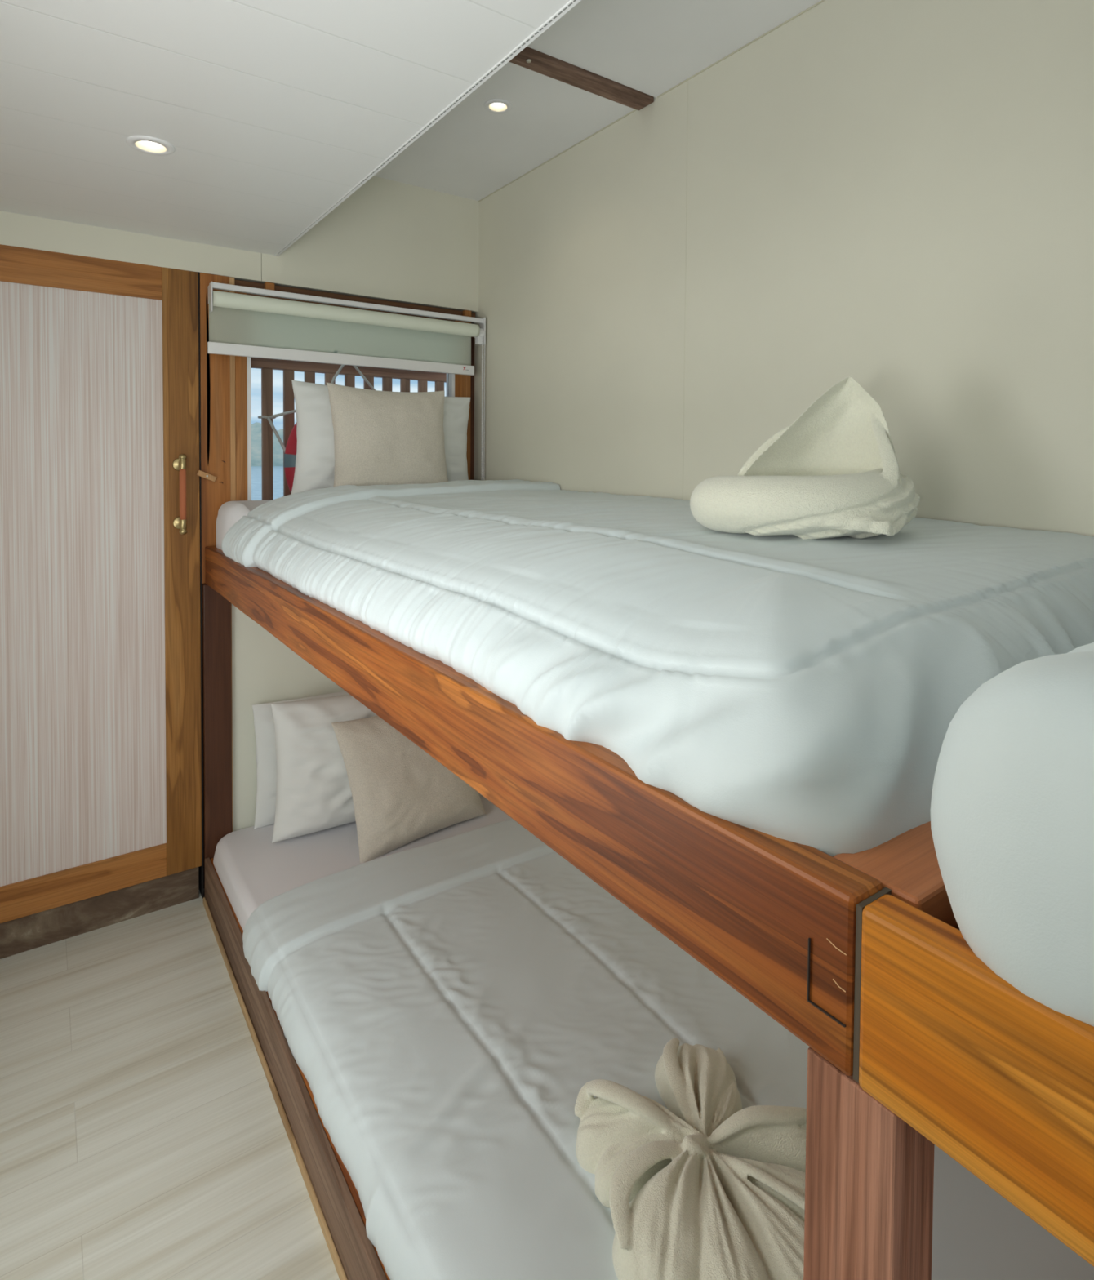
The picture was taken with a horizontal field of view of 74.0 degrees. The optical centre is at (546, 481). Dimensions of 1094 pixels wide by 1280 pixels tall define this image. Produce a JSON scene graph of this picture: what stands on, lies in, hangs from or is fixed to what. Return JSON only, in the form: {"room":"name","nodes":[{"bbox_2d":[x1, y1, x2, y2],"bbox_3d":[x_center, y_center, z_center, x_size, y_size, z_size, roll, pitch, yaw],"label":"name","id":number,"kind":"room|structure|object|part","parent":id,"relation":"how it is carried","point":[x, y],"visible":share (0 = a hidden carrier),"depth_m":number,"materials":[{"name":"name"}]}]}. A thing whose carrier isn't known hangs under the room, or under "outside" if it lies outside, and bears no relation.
{"room":"boat cabin","nodes":[
{"label":"boat cabin","id":0,"kind":"room"},
{"bbox_2d":[0,889,339,1279],"bbox_3d":[0.209,1.411,0.566,1.940,0.050,4.510,-1,2,-35],"label":"floor","id":1,"kind":"structure","parent":0,"point":[144,1136],"depth_m":1.52,"materials":[{"name":"beige wood"}]},
{"bbox_2d":[202,546,959,1279],"bbox_3d":[-0.033,0.790,1.640,0.997,1.124,2.283,-1,2,-35],"label":"bunk bed","id":2,"kind":"object","parent":1,"relation":"on","point":[779,921],"visible":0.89,"depth_m":0.60,"materials":[{"name":"brown wood"}]},
{"bbox_3d":[-1.048,0.823,2.311,0.080,1.004,0.023,-1,2,-35],"label":"corner post","id":3,"kind":"part","parent":2,"relation":"part of","materials":[{"name":"brown wood"}]},
{"bbox_2d":[216,499,272,550],"bbox_3d":[-0.056,0.193,1.698,0.961,0.223,2.110,-1,2,-35],"label":"mattress","id":4,"kind":"object","parent":2,"relation":"on","point":[229,513],"visible":0.07,"depth_m":2.17,"materials":[{"name":"white fabric"}]},
{"bbox_2d":[290,379,470,494],"bbox_3d":[-0.555,-0.133,2.536,0.672,0.404,0.168,-1,2,-35],"label":"pillow","id":5,"kind":"object","parent":4,"relation":"on","point":[314,468],"visible":0.43,"depth_m":2.36,"materials":[{"name":"white fabric"}]},
{"bbox_2d":[326,382,448,486],"bbox_3d":[-0.516,-0.128,2.420,0.428,0.382,0.150,-1,2,-35],"label":"cushion","id":6,"kind":"object","parent":4,"relation":"on","point":[381,437],"visible":0.79,"depth_m":2.36,"materials":[{"name":"beige fabric"}]},
{"bbox_2d":[221,479,1093,856],"bbox_3d":[0.019,0.143,1.560,0.984,0.244,1.973,-1,2,-35],"label":"duvet","id":7,"kind":"object","parent":4,"relation":"on","point":[788,687],"visible":0.84,"depth_m":0.81,"materials":[{"name":"white fabric"}]},
{"bbox_2d":[689,375,919,538],"bbox_3d":[0.411,-0.041,1.174,0.352,0.264,0.244,1,2,19],"label":"folded towel","id":8,"kind":"object","parent":7,"relation":"on","point":[833,472],"visible":0.99,"depth_m":1.12,"materials":[{"name":"white fabric"}]},
{"bbox_3d":[-0.438,1.287,1.418,0.026,0.138,2.153,-1,2,-35],"label":"rail","id":9,"kind":"part","parent":2,"relation":"part of","materials":[{"name":"brown wood"}]},
{"bbox_2d":[213,792,511,929],"bbox_3d":[-0.063,1.223,1.714,0.976,0.155,2.157,-1,2,-35],"label":"mattress","id":10,"kind":"object","parent":2,"relation":"on","point":[251,869],"visible":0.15,"depth_m":2.20,"materials":[{"name":"white fabric"}]},
{"bbox_2d":[252,690,348,829],"bbox_3d":[-0.695,0.919,2.523,0.620,0.400,0.084,-1,2,-35],"label":"pillow","id":11,"kind":"object","parent":10,"relation":"on","point":[266,757],"visible":0.24,"depth_m":2.36,"materials":[{"name":"white fabric"}]},
{"bbox_2d":[271,693,377,843],"bbox_3d":[-0.583,0.910,2.445,0.669,0.436,0.190,-1,2,-35],"label":"pillow","id":12,"kind":"object","parent":10,"relation":"on","point":[313,794],"visible":0.35,"depth_m":2.27,"materials":[{"name":"white fabric"}]},
{"bbox_2d":[331,715,485,862],"bbox_3d":[-0.434,0.936,2.350,0.472,0.412,0.211,-1,2,-40],"label":"cushion","id":13,"kind":"object","parent":10,"relation":"on","point":[402,795],"visible":0.74,"depth_m":2.26,"materials":[{"name":"beige fabric"}]},
{"bbox_2d":[242,818,809,1279],"bbox_3d":[0.068,1.183,1.503,0.988,0.154,1.720,-1,2,-35],"label":"duvet","id":14,"kind":"object","parent":10,"relation":"on","point":[445,1008],"visible":0.66,"depth_m":1.49,"materials":[{"name":"white fabric"}]},
{"bbox_2d":[574,1038,806,1279],"bbox_3d":[0.271,1.091,1.158,0.427,0.095,0.472,-1,2,-35],"label":"folded towel","id":15,"kind":"object","parent":14,"relation":"on","point":[714,1187],"visible":0.86,"depth_m":1.14,"materials":[{"name":"beige fabric"}]},
{"bbox_3d":[-0.424,0.292,1.378,0.037,0.119,2.213,-1,2,-35],"label":"rail","id":16,"kind":"part","parent":2,"relation":"part of","materials":[{"name":"brown wood"}]},
{"bbox_3d":[0.210,0.885,0.494,0.048,1.004,0.062,-1,2,-35],"label":"post","id":17,"kind":"part","parent":2,"relation":"part of","materials":[{"name":"brown wood"}]},
{"bbox_2d":[858,894,1093,1266],"bbox_3d":[1.210,0.852,-0.130,0.982,1.122,2.154,-1,2,-35],"label":"bunk bed","id":18,"kind":"object","parent":1,"relation":"on","point":[1000,1080],"visible":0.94,"depth_m":0.40,"materials":[{"name":"brown wood"}]},
{"bbox_3d":[1.262,0.298,-0.155,0.920,0.173,2.059,-1,2,-35],"label":"mattress","id":19,"kind":"object","parent":18,"relation":"on","visible":0},
{"bbox_2d":[930,641,1093,1026],"bbox_3d":[1.187,0.208,-0.121,0.988,0.183,2.032,-1,2,-35],"label":"duvet","id":20,"kind":"object","parent":19,"relation":"on","point":[1012,801],"visible":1,"depth_m":0.38,"materials":[{"name":"white fabric"}]},
{"bbox_2d":[0,175,479,889],"bbox_3d":[-1.056,0.123,2.357,1.840,2.440,0.100,-1,2,-35],"label":"wall","id":21,"kind":"structure","parent":0,"point":[389,240],"depth_m":2.46,"materials":[{"name":"beige paint"}]},
{"bbox_2d":[0,866,199,959],"bbox_3d":[-1.464,1.276,2.088,0.838,0.106,0.040,-1,2,-35],"label":"baseboard","id":22,"kind":"structure","parent":21,"relation":"attached to","point":[32,931],"depth_m":2.15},
{"bbox_2d":[0,244,202,923],"bbox_3d":[-1.423,0.289,2.028,0.836,1.870,0.098,-1,2,-35],"label":"door","id":23,"kind":"structure","parent":21,"relation":"in","point":[100,742],"depth_m":2.12,"materials":[{"name":"brown wood"}]},
{"bbox_3d":[-1.435,-0.597,2.028,0.636,0.099,0.036,-1,2,-35],"label":"rail","id":24,"kind":"part","parent":23,"relation":"part of","materials":[{"name":"brown wood"}]},
{"bbox_3d":[-1.448,1.172,2.080,0.636,0.102,0.036,-1,2,-35],"label":"rail","id":25,"kind":"part","parent":23,"relation":"part of","materials":[{"name":"brown wood"}]},
{"bbox_3d":[-1.102,0.038,2.198,0.019,0.153,0.019,-1,2,-35],"label":"handle","id":26,"kind":"part","parent":23,"relation":"part of","materials":[{"name":"brown wood"}]},
{"bbox_2d":[198,271,204,898],"bbox_3d":[-1.101,0.337,2.301,0.004,1.976,0.052,-1,2,-35],"label":"trim","id":27,"kind":"structure","parent":21,"relation":"attached to","point":[201,868],"depth_m":2.28,"materials":[{"name":"black wood"}]},
{"bbox_3d":[-0.662,0.768,2.624,0.903,1.100,0.050,-1,2,-35],"label":"panel","id":28,"kind":"part","parent":21,"relation":"part of","materials":[{"name":"paint"}]},
{"bbox_2d":[199,272,475,583],"bbox_3d":[-0.687,-0.168,2.567,0.989,0.976,0.064,-1,2,-35],"label":"window","id":29,"kind":"structure","parent":21,"relation":"in","point":[224,380],"depth_m":2.31,"materials":[{"name":"brown wood"}]},
{"bbox_2d":[196,470,216,481],"bbox_3d":[-1.062,-0.018,2.268,0.056,0.037,0.015,-1,2,-35],"label":"button","id":30,"kind":"object","parent":29,"relation":"attached to","point":[201,473],"visible":1,"depth_m":2.26,"materials":[{"name":"brown wood"}]},
{"bbox_2d":[207,281,485,479],"bbox_3d":[-0.635,-0.297,2.492,0.968,0.641,0.089,-1,2,-33],"label":"roller blind","id":31,"kind":"object","parent":29,"relation":"attached to","point":[236,321],"visible":0.94,"depth_m":2.44,"materials":[{"name":"white fabric"}]},
{"bbox_3d":[-0.635,-0.606,2.490,0.954,0.018,0.018,-1,2,-35],"label":"head rail","id":32,"kind":"part","parent":31,"relation":"part of","materials":[{"name":"white plastic"}]},
{"bbox_3d":[-0.242,-0.268,2.759,0.006,0.571,0.023,1,2,22],"label":"bead chain","id":33,"kind":"part","parent":31,"relation":"part of","materials":[{"name":"white plastic"}]},
{"bbox_2d":[0,0,581,256],"bbox_3d":[-0.077,-0.681,0.279,1.088,0.017,4.383,-1,2,-35],"label":"ceiling","id":34,"kind":"structure","parent":0,"point":[273,113],"depth_m":1.34,"materials":[{"name":"white paint"}]},
{"bbox_2d":[125,135,175,155],"bbox_3d":[-0.844,-0.721,1.548,0.092,0.015,0.092,-1,2,-35],"label":"recessed light","id":35,"kind":"object","parent":34,"relation":"in","point":[144,144],"visible":0.95,"depth_m":1.55,"materials":[{"name":"white plastic"}]},
{"bbox_2d":[373,62,634,200],"bbox_3d":[-0.757,-1.072,1.906,1.840,0.020,0.915,-1,2,-35],"label":"ceiling","id":36,"kind":"structure","parent":0,"point":[472,152],"depth_m":2.23,"materials":[{"name":"white paint"}]},
{"bbox_2d":[484,98,511,113],"bbox_3d":[-0.138,-1.065,2.050,0.080,0.015,0.080,-1,2,-35],"label":"recessed light","id":37,"kind":"object","parent":36,"relation":"in","point":[493,105],"visible":0.98,"depth_m":2.06,"materials":[{"name":"white plastic"}]},
{"bbox_2d":[527,0,821,97],"bbox_3d":[0.516,-1.009,0.080,1.840,0.020,3.397,-1,2,-35],"label":"ceiling","id":38,"kind":"structure","parent":0,"point":[650,47],"depth_m":1.70,"materials":[{"name":"white paint"}]},
{"bbox_2d":[508,46,653,110],"bbox_3d":[-0.090,-1.060,1.768,0.896,0.046,0.063,-1,2,-35],"label":"ceiling beam","id":39,"kind":"structure","parent":38,"relation":"attached to","point":[528,58],"depth_m":1.88,"materials":[{"name":"brown wood"}]},
{"bbox_2d":[473,0,1093,537],"bbox_3d":[0.974,0.165,1.089,0.041,2.420,4.463,-1,2,-35],"label":"wall","id":40,"kind":"structure","parent":0,"point":[895,197],"depth_m":1.57,"materials":[{"name":"beige paint"}]},
{"bbox_2d":[478,0,825,201],"bbox_3d":[0.988,-1.021,1.009,0.003,0.003,4.383,-1,2,-35],"label":"trim","id":41,"kind":"structure","parent":40,"relation":"attached to","point":[821,1],"depth_m":1.91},
{"bbox_2d":[931,1145,1093,1279],"bbox_3d":[0.613,0.882,0.775,0.928,1.000,0.016,-1,2,-35],"label":"wall","id":42,"kind":"structure","parent":0,"point":[978,1234],"depth_m":0.56,"materials":[{"name":"beige paint"}]},
{"bbox_3d":[-1.209,0.775,2.625,7.000,0.040,0.457,-1,2,-35],"label":"deck","id":43,"kind":"object","parent":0,"visible":0},
{"bbox_2d":[250,345,446,500],"bbox_3d":[-1.187,0.138,2.494,5.900,1.240,0.060,-1,2,-35],"label":"deck railing","id":44,"kind":"object","parent":43,"relation":"on","point":[267,366],"visible":0.13,"depth_m":2.64,"materials":[{"name":"brown wood"}]},
{"bbox_2d":[257,364,375,493],"bbox_3d":[-0.745,-0.133,2.709,0.612,0.664,0.117,-1,2,-29],"label":"lifebuoy","id":45,"kind":"object","parent":44,"relation":"hanging from","point":[290,451],"visible":0.13,"depth_m":2.57,"materials":[{"name":"red plastic"},{"name":"grey reflective bands"},{"name":"grey rope"}]},
{"bbox_3d":[-1.183,-0.443,2.477,5.900,0.078,0.040,-1,2,-35],"label":"rail","id":46,"kind":"part","parent":44,"relation":"part of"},
{"label":"outside","id":47,"kind":"structure","parent":0,"visible":0},
{"bbox_2d":[251,422,283,466],"bbox_3d":[-68.598,-14.915,299.217,349.800,16.557,60.000,-1,2,-35],"label":"hillside","id":48,"kind":"structure","parent":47,"point":[277,451],"depth_m":251.34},
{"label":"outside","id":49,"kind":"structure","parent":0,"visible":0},
{"bbox_2d":[251,466,283,500],"bbox_3d":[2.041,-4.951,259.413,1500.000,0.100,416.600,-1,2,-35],"label":"sea","id":50,"kind":"structure","parent":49,"point":[256,474],"depth_m":77.76,"materials":[{"name":"liquid"}]}
]}

